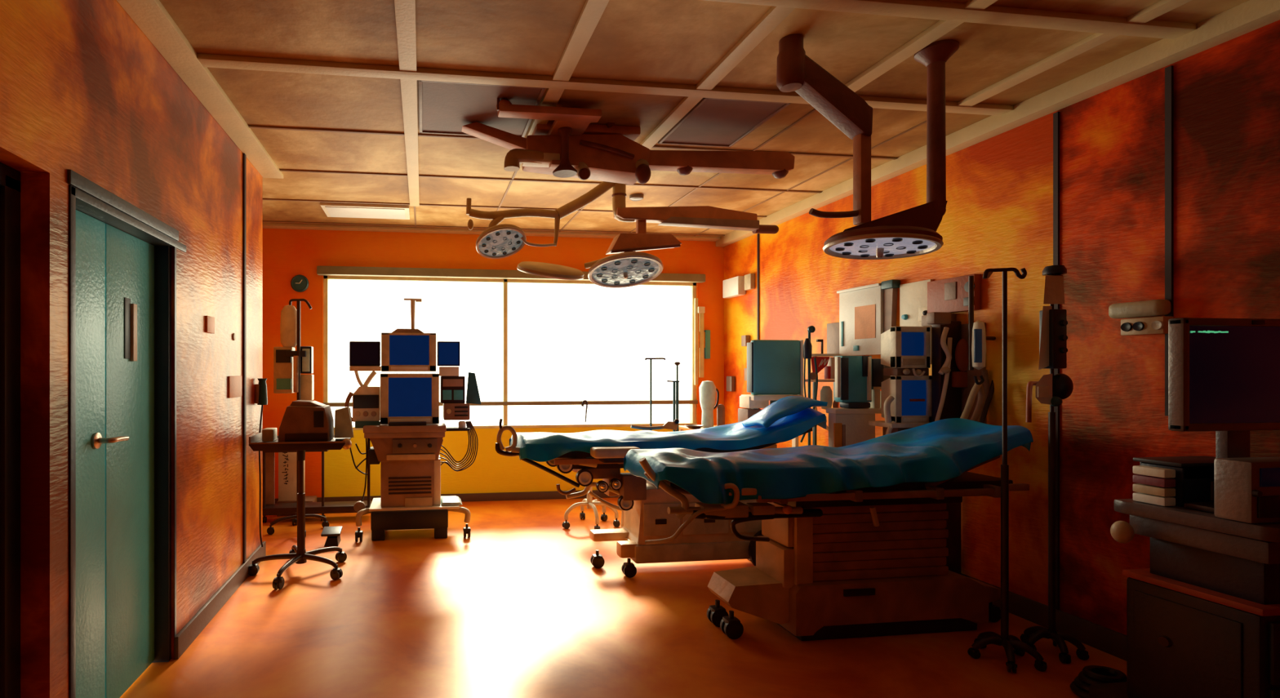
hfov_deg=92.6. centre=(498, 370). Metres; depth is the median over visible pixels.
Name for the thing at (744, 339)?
wall hook
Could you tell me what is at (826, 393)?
clear bag
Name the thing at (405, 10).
trim
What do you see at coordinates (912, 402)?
monitor
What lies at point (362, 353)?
monitor
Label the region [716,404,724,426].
flask
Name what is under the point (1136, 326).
socket
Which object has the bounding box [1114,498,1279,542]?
countertop
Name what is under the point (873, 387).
tray
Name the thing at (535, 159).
lamp
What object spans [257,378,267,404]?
bottle
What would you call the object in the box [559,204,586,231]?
trim
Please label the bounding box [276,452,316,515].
carton
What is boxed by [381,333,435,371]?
monitor
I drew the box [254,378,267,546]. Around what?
wall dispenser
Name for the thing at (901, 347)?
monitor
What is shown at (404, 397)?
monitor
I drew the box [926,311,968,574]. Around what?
equipment
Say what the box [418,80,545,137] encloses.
ceiling panel
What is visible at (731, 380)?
wall plate
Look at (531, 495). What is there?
baseboard
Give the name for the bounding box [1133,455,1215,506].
tray
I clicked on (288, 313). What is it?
bag
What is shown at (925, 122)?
trim
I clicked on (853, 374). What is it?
patient monitor
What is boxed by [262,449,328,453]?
shelf
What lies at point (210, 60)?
ceiling beam
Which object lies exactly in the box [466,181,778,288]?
light
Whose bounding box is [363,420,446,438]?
shelf
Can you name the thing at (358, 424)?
tray
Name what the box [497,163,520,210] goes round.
trim
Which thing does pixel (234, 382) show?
wall plate
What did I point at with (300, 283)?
wall clock
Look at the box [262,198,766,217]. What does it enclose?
trim
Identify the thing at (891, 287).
wall post
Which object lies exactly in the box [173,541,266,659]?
baseboard
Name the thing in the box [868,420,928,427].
shelf
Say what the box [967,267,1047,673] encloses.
stand
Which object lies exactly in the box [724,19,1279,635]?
wall
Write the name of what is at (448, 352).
monitor
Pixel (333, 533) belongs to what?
foot pedal
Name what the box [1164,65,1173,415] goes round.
trim
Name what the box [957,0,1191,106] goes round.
trim
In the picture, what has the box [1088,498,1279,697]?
cabinet
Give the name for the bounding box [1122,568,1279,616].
shelf
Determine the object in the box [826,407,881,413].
countertop
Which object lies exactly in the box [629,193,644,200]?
smoke detector
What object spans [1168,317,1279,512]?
monitor
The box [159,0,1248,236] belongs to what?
ceiling
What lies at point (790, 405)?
pillow
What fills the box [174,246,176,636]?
trim
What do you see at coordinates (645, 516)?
table
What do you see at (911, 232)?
light
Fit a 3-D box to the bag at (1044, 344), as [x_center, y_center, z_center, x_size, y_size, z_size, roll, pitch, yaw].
[2.721,-0.162,2.970,0.050,0.324,0.152,0,0,43]
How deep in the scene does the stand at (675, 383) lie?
5.60 m
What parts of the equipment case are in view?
foot plate, lid, panel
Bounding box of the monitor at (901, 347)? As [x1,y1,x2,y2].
[880,326,930,368]
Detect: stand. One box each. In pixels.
[266,298,328,537]
[644,357,666,431]
[666,361,680,431]
[737,339,804,447]
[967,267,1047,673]
[1020,265,1088,663]
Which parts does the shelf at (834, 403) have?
post, post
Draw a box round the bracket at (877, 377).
[870,358,890,408]
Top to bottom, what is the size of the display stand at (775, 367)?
1.662 m
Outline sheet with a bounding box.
[440,496,462,505]
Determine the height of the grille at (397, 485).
0.140 m
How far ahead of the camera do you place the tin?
4.06 m
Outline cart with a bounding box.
[826,407,881,447]
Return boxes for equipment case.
[278,400,333,441]
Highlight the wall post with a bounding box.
[880,279,900,332]
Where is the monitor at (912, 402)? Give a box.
[881,375,931,422]
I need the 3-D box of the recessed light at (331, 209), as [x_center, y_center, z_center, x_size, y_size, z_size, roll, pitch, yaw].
[-1.223,-1.472,5.534,0.780,0.035,0.410,0,0,-7]
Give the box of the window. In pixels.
[316,265,705,430]
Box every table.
[248,431,351,589]
[495,418,817,577]
[639,455,1029,640]
[679,425,716,431]
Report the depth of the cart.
4.05 m
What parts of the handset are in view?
mounting rod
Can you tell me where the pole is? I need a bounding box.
[800,325,823,445]
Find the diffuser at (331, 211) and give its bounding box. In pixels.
[325,206,405,219]
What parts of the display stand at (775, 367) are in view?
panel, panel rail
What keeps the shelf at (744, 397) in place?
attached to the display stand at (775, 367)
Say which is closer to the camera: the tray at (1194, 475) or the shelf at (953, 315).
the tray at (1194, 475)
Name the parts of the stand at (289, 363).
window panel, leg, leg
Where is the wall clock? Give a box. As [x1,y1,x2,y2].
[290,274,308,292]
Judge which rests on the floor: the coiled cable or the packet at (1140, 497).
the coiled cable
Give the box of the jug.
[698,380,719,427]
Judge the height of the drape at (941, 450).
0.369 m
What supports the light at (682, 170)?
attached to the boom
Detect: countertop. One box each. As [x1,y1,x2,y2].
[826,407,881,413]
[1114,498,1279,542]
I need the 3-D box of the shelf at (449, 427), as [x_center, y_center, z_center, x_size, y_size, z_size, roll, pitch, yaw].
[-0.397,0.496,5.121,0.270,0.022,0.340,0,0,-7]
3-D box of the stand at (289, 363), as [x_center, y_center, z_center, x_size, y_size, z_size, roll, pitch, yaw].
[-1.787,0.392,5.231,0.465,2.036,0.394,0,0,18]
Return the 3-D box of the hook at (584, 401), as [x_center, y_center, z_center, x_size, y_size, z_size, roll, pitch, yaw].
[0.939,0.450,6.538,0.074,0.245,0.028,0,0,-7]
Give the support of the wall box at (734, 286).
attached to the wall at (1227, 94)
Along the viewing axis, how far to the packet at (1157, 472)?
2.19 m
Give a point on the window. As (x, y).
(504, 277)
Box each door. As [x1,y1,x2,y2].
[0,162,20,697]
[75,209,171,697]
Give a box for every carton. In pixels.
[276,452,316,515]
[824,366,831,378]
[826,357,835,378]
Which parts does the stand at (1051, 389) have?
leg, leg, pump knob, leg, pump motor, leg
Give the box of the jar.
[457,421,466,427]
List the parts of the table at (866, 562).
rail, tilt arm, actuator knob, under frame, lever, rail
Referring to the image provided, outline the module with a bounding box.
[1039,309,1067,368]
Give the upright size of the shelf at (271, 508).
0.065 m
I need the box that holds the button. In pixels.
[232,333,235,340]
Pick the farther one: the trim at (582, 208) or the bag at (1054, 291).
the trim at (582, 208)
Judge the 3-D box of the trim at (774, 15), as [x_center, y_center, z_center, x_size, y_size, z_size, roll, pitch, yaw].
[1.371,-1.479,0.791,0.084,0.022,6.420,0,0,-7]
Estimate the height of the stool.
0.575 m
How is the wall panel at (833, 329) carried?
attached to the wall at (1227, 94)
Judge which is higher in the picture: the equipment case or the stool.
the equipment case
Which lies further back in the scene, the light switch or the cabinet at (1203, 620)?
the light switch
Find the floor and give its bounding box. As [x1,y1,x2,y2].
[120,497,1126,697]
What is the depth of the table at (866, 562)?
3.13 m
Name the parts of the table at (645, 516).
handle, diagonal rod, rail, under frame, mattress, pedestal panel, rail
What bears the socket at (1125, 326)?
attached to the outlet box at (1140, 326)
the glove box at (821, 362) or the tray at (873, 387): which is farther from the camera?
the glove box at (821, 362)
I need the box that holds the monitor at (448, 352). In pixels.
[437,341,460,366]
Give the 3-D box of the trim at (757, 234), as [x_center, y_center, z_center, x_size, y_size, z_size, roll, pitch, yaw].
[2.643,-0.490,6.075,0.012,1.800,0.024,0,0,-7]
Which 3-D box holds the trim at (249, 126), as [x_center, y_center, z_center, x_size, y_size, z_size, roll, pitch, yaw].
[0.633,-1.485,3.912,4.350,0.010,0.024,0,0,-7]
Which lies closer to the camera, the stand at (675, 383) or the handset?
the handset
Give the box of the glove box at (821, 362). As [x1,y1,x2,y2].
[810,356,829,373]
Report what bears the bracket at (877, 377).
on the cart
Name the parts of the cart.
panel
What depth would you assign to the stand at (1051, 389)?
2.96 m
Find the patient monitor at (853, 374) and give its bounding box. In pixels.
[835,355,871,408]
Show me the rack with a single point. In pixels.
(270, 507)
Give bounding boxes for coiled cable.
[1070,665,1126,697]
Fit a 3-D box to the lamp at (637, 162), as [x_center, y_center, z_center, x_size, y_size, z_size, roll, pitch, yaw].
[0.872,-1.251,3.660,0.100,0.090,0.080,0,0,-7]
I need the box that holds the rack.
[262,449,372,522]
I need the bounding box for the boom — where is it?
[461,97,795,184]
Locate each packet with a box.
[1133,465,1175,478]
[1133,474,1175,487]
[1133,483,1175,497]
[1133,492,1175,506]
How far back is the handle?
3.10 m
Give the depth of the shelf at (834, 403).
4.86 m
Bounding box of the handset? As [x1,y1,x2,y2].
[960,275,995,422]
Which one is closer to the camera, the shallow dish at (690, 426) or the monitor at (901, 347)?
the monitor at (901, 347)
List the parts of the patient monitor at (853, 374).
dark panel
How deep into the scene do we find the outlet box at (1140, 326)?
2.78 m
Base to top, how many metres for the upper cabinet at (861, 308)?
0.525 m
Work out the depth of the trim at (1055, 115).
3.21 m
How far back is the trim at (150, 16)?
2.96 m
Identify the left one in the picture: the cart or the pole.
the pole
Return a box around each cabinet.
[836,283,884,355]
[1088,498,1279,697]
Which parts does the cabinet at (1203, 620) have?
bumper knob, panel, drawer, drawer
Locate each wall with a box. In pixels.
[0,0,262,697]
[262,228,724,498]
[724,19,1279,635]
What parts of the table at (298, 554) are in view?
leg, leg, leg, leg, leg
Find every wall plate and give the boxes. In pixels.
[228,375,241,398]
[726,376,735,391]
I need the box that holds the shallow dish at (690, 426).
[684,424,703,428]
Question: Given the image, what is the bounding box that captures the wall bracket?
[744,273,755,290]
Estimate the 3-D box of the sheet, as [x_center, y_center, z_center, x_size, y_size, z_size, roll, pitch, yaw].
[-0.414,1.133,5.169,0.180,0.026,0.240,0,0,-7]
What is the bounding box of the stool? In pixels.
[562,469,619,529]
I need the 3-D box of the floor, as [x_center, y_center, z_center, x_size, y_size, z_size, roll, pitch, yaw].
[-0.143,1.460,1.907,6.800,0.100,9.220,0,0,-7]
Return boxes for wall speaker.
[704,329,710,358]
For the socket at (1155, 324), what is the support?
attached to the outlet box at (1140, 326)
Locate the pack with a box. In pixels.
[334,406,353,438]
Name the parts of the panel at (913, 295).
knob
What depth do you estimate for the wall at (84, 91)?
2.49 m
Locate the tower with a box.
[344,297,480,541]
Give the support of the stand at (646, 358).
on the floor
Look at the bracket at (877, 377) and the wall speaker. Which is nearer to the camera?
the bracket at (877, 377)
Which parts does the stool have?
leg, leg, leg, leg, leg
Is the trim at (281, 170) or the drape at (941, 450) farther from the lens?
the trim at (281, 170)
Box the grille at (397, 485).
[388,476,431,494]
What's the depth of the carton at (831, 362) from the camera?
4.85 m
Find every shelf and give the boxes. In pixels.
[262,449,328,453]
[262,500,372,515]
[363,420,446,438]
[445,424,470,431]
[741,394,804,400]
[804,353,839,444]
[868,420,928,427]
[921,313,955,326]
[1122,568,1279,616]
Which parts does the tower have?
handle, knob, support arm, knob, support post, knob, drawer, panel, tilted panel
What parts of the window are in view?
blind rail, rail, curtain rail, rail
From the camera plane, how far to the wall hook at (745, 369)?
6.25 m
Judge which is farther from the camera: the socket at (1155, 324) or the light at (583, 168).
the light at (583, 168)
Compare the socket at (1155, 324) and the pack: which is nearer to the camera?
the socket at (1155, 324)
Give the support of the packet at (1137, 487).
on the packet at (1140, 497)
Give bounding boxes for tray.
[248,436,351,451]
[355,420,380,428]
[871,386,881,389]
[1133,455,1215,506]
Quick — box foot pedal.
[320,525,342,546]
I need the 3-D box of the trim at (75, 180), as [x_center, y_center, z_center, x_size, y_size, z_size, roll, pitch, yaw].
[-1.522,-0.660,2.482,0.012,0.050,0.910,0,0,-7]
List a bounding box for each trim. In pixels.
[67,168,178,240]
[68,184,75,697]
[69,186,186,252]
[116,0,283,178]
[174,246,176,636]
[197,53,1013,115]
[242,153,246,563]
[248,124,897,159]
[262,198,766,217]
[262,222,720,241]
[280,168,821,193]
[394,0,419,206]
[413,206,416,227]
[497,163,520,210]
[525,0,608,137]
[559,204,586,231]
[627,108,816,233]
[640,5,795,149]
[693,112,946,235]
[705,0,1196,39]
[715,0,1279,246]
[756,233,759,408]
[844,0,997,92]
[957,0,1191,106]
[1053,111,1059,609]
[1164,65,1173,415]
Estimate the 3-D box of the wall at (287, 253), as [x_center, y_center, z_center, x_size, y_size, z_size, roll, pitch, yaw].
[-0.722,-0.040,6.420,6.600,2.900,0.120,0,0,-7]
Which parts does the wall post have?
post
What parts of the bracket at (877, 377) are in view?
casing, edge panel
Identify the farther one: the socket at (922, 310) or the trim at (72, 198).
the socket at (922, 310)
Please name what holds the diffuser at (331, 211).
attached to the recessed light at (331, 209)
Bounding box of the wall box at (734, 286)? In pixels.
[723,275,745,297]
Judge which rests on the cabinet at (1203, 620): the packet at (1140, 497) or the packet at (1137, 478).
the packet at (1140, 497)
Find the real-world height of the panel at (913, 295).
0.570 m
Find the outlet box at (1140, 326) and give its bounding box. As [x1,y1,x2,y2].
[1108,299,1173,335]
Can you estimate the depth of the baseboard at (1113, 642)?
3.12 m
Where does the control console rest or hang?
on the cabinet at (1203, 620)
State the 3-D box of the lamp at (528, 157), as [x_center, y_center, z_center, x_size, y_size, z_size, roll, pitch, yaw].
[0.143,-1.246,3.535,0.233,0.117,0.095,0,0,-14]
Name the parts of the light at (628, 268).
lamp handle, arm, wing arm, handle, lamp stem, arm, arm, arm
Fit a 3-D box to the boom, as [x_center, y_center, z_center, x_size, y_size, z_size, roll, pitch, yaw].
[0.842,-1.322,3.611,2.122,0.388,0.563,0,0,-7]
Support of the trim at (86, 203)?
attached to the wall at (84, 91)
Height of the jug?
0.468 m
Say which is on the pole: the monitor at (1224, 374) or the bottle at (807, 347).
the bottle at (807, 347)
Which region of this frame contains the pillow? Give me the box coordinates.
[742,395,827,428]
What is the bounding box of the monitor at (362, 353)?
[349,341,380,366]
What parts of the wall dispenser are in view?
cord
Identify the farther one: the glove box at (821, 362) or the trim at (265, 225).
the trim at (265, 225)
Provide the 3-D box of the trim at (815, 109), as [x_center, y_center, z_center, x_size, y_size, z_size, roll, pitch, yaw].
[1.617,-1.487,4.885,0.016,0.006,3.280,0,0,-7]
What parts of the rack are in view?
post, panel, post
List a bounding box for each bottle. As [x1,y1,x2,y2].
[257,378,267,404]
[803,337,812,358]
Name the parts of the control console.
knob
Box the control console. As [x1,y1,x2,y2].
[1213,457,1279,523]
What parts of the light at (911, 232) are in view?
diagonal arm, drop arm, handle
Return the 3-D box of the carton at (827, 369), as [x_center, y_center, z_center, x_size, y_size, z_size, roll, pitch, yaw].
[2.675,0.020,4.854,0.022,0.105,0.050,0,0,-7]
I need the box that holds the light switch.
[205,315,214,333]
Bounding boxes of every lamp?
[503,148,543,171]
[521,152,559,167]
[635,159,648,168]
[635,163,650,183]
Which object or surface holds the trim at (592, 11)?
attached to the ceiling
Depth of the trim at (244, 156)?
4.01 m
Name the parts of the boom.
arm, mount plate, long arm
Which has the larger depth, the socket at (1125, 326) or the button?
the button
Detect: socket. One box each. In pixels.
[918,306,927,321]
[1120,322,1132,331]
[1132,321,1144,330]
[1151,320,1163,329]
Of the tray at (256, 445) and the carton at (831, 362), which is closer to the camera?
the tray at (256, 445)
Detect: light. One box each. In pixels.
[320,202,409,219]
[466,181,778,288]
[575,161,590,180]
[676,165,693,175]
[772,168,788,178]
[776,33,959,259]
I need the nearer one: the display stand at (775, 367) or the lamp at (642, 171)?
the lamp at (642, 171)
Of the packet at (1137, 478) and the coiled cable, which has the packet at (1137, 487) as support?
the packet at (1137, 478)
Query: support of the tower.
on the floor
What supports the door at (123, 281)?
in the wall at (84, 91)
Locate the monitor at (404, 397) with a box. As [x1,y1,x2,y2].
[380,373,439,424]
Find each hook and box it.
[581,400,587,422]
[741,334,750,346]
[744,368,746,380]
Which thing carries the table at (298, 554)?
on the floor
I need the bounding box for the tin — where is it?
[262,427,277,441]
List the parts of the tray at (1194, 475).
lid rail, label plate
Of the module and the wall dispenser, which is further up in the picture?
the module
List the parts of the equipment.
tank, rounded tank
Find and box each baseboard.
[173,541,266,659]
[275,489,618,502]
[960,573,1126,661]
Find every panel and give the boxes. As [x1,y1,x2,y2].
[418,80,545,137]
[657,97,791,147]
[826,322,839,353]
[899,279,933,364]
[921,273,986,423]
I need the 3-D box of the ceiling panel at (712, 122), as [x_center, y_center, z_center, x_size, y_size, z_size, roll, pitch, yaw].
[1.325,-1.481,3.583,0.500,0.018,0.670,0,0,-7]
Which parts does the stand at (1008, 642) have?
leg, leg, leg, leg, leg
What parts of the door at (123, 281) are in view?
handle, vision panel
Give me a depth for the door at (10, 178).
1.87 m
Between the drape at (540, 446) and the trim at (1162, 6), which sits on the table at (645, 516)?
the drape at (540, 446)
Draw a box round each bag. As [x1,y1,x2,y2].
[280,304,296,346]
[820,386,832,409]
[1038,306,1052,369]
[1043,274,1064,303]
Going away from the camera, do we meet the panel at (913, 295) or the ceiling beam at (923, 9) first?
the ceiling beam at (923, 9)
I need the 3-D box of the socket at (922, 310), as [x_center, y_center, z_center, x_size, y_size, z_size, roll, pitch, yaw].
[2.872,-0.381,4.037,0.039,0.094,0.097,0,0,-7]
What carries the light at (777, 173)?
attached to the boom
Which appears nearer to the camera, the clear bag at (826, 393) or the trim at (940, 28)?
the trim at (940, 28)
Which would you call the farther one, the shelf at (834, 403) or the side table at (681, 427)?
the side table at (681, 427)
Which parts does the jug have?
handle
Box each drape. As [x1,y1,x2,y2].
[509,407,826,462]
[623,417,1033,504]

